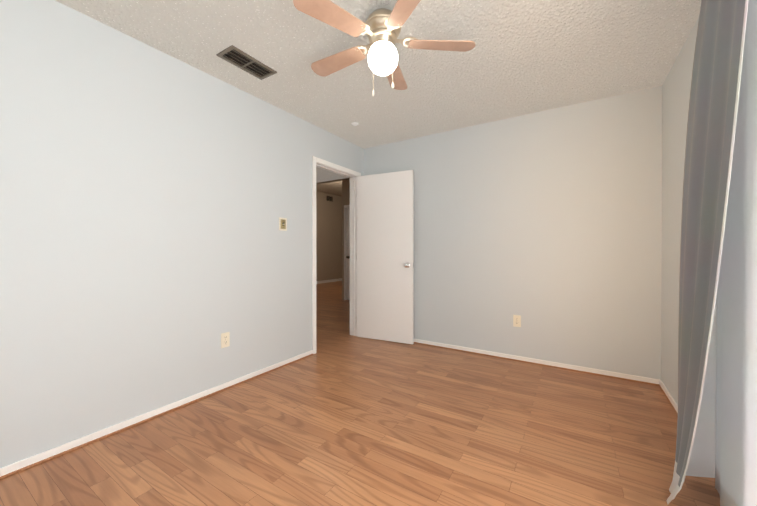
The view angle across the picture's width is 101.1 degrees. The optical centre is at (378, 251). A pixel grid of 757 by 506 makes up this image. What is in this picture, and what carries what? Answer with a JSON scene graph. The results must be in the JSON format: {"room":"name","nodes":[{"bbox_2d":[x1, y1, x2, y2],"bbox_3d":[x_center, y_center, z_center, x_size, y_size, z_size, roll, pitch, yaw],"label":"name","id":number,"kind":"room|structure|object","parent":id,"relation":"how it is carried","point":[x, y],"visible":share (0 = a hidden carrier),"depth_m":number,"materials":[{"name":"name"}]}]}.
{"room":"empty bedroom","nodes":[
{"label":"empty bedroom","id":0,"kind":"room"},
{"bbox_2d":[0,0,363,467],"bbox_3d":[-1.257,-0.126,2.529,0.120,2.440,4.040,0,0,32],"label":"wall","id":1,"kind":"structure","parent":0,"point":[150,252],"depth_m":1.95,"materials":[{"name":"white paint"}]},
{"bbox_2d":[0,350,312,478],"bbox_3d":[-1.446,1.071,2.105,0.017,0.050,2.815,0,0,32],"label":"baseboard","id":2,"kind":"structure","parent":1,"relation":"attached to","point":[26,463],"depth_m":1.93,"materials":[{"name":"white wood"}]},
{"bbox_2d":[221,332,229,347],"bbox_3d":[-1.218,0.704,2.475,0.007,0.115,0.070,0,0,32],"label":"electrical outlet","id":3,"kind":"object","parent":1,"relation":"attached to","point":[225,339],"visible":1,"depth_m":2.47,"materials":[{"name":"beige plastic"}]},
{"bbox_2d":[279,217,286,230],"bbox_3d":[-0.903,-0.260,2.958,0.020,0.120,0.090,0,0,32],"label":"light switch","id":4,"kind":"object","parent":1,"relation":"attached to","point":[282,224],"visible":1,"depth_m":2.96,"materials":[{"name":"beige plastic"}]},
{"bbox_2d":[312,156,360,353],"bbox_3d":[-0.521,0.039,3.697,0.148,2.100,0.870,0,0,32],"label":"door frame","id":5,"kind":"structure","parent":1,"relation":"attached to","point":[352,175],"depth_m":3.92,"materials":[{"name":"white wood"}]},
{"bbox_2d":[356,170,413,343],"bbox_3d":[0.063,0.066,3.800,0.763,2.030,0.163,0,0,26],"label":"door","id":6,"kind":"structure","parent":5,"relation":"attached to","point":[385,256],"depth_m":3.77,"materials":[{"name":"wood"},{"name":"paint"},{"name":"metal"}]},
{"bbox_2d":[316,191,341,280],"bbox_3d":[-3.345,-0.505,8.217,0.120,3.150,9.840,0,0,32],"label":"wall","id":7,"kind":"structure","parent":0,"point":[328,240],"depth_m":10.67,"materials":[{"name":"beige paint"}]},
{"bbox_2d":[316,278,341,283],"bbox_3d":[-3.288,1.025,8.187,0.015,0.090,9.600,0,0,32],"label":"baseboard","id":8,"kind":"structure","parent":7,"relation":"attached to","point":[327,281],"depth_m":10.67,"materials":[{"name":"white wood"}]},
{"bbox_2d":[342,180,344,299],"bbox_3d":[0.464,-0.508,8.872,0.065,3.150,4.670,0,0,32],"label":"wall","id":9,"kind":"structure","parent":0,"point":[343,181],"depth_m":6.90,"materials":[{"name":"beige paint"}]},
{"bbox_2d":[345,179,349,204],"bbox_3d":[0.061,-0.498,6.437,1.800,3.150,0.120,0,0,32],"label":"wall","id":10,"kind":"structure","parent":0,"point":[345,192],"depth_m":6.83,"materials":[{"name":"beige paint"}]},
{"bbox_2d":[344,205,349,299],"bbox_3d":[-0.364,0.029,6.697,0.855,2.095,0.136,0,0,32],"label":"door frame","id":11,"kind":"structure","parent":10,"relation":"attached to","point":[346,206],"depth_m":6.86,"materials":[{"name":"white wood"}]},
{"bbox_2d":[346,208,349,299],"bbox_3d":[-0.396,0.053,6.680,0.774,2.027,0.099,0,0,32],"label":"hall door","id":12,"kind":"structure","parent":10,"relation":"in","point":[347,253],"depth_m":6.87,"materials":[{"name":"white wood"}]},
{"bbox_2d":[0,281,719,505],"bbox_3d":[-0.210,1.131,5.704,7.870,0.100,10.520,0,0,32],"label":"floor","id":13,"kind":"structure","parent":0,"point":[350,420],"depth_m":1.79,"materials":[{"name":"laminate"}]},
{"bbox_2d":[55,0,700,196],"bbox_3d":[-0.210,-1.714,5.692,7.870,0.710,10.520,0,0,32],"label":"ceiling","id":14,"kind":"structure","parent":0,"point":[522,57],"depth_m":2.11,"materials":[{"name":"white paint"}]},
{"bbox_2d":[216,45,276,79],"bbox_3d":[-0.932,-1.340,2.224,0.180,0.010,0.360,0,0,32],"label":"ceiling vent","id":15,"kind":"object","parent":14,"relation":"in","point":[239,58],"visible":0.98,"depth_m":2.21,"materials":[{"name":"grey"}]},
{"bbox_2d":[293,0,474,96],"bbox_3d":[-0.011,-1.116,1.817,0.991,0.455,1.033,0,0,32],"label":"ceiling fan","id":16,"kind":"object","parent":14,"relation":"hanging from","point":[381,28],"visible":1,"depth_m":1.73,"materials":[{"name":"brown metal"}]},
{"bbox_2d":[364,86,661,379],"bbox_3d":[1.087,-0.130,3.368,2.950,2.440,0.120,0,0,32],"label":"wall","id":17,"kind":"structure","parent":0,"point":[546,225],"depth_m":2.97,"materials":[{"name":"white paint"}]},
{"bbox_2d":[513,315,520,326],"bbox_3d":[1.383,0.695,3.109,0.070,0.115,0.007,0,0,32],"label":"electrical outlet","id":18,"kind":"object","parent":17,"relation":"attached to","point":[516,320],"visible":1,"depth_m":3.11,"materials":[{"name":"beige plastic"}]},
{"bbox_2d":[414,339,655,384],"bbox_3d":[1.032,1.066,3.325,2.910,0.050,0.020,0,0,32],"label":"baseboard","id":19,"kind":"structure","parent":17,"relation":"attached to","point":[616,375],"depth_m":2.97,"materials":[{"name":"white wood"}]},
{"bbox_2d":[661,17,698,404],"bbox_3d":[1.372,-0.119,0.942,0.120,2.440,3.920,0,0,32],"label":"wall","id":20,"kind":"structure","parent":0,"point":[676,87],"depth_m":2.23,"materials":[{"name":"white paint"}]},
{"bbox_2d":[656,379,677,415],"bbox_3d":[1.282,1.076,0.933,0.017,0.050,3.800,0,0,32],"label":"baseboard","id":21,"kind":"structure","parent":20,"relation":"attached to","point":[659,383],"depth_m":2.29,"materials":[{"name":"white wood"}]},
{"bbox_2d":[666,0,756,505],"bbox_3d":[0.862,-0.125,0.492,0.262,2.406,2.449,0,0,32],"label":"curtains","id":22,"kind":"object","parent":20,"relation":"attached to","point":[716,438],"visible":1,"depth_m":1.24,"materials":[{"name":"grey fabric"}]}
]}

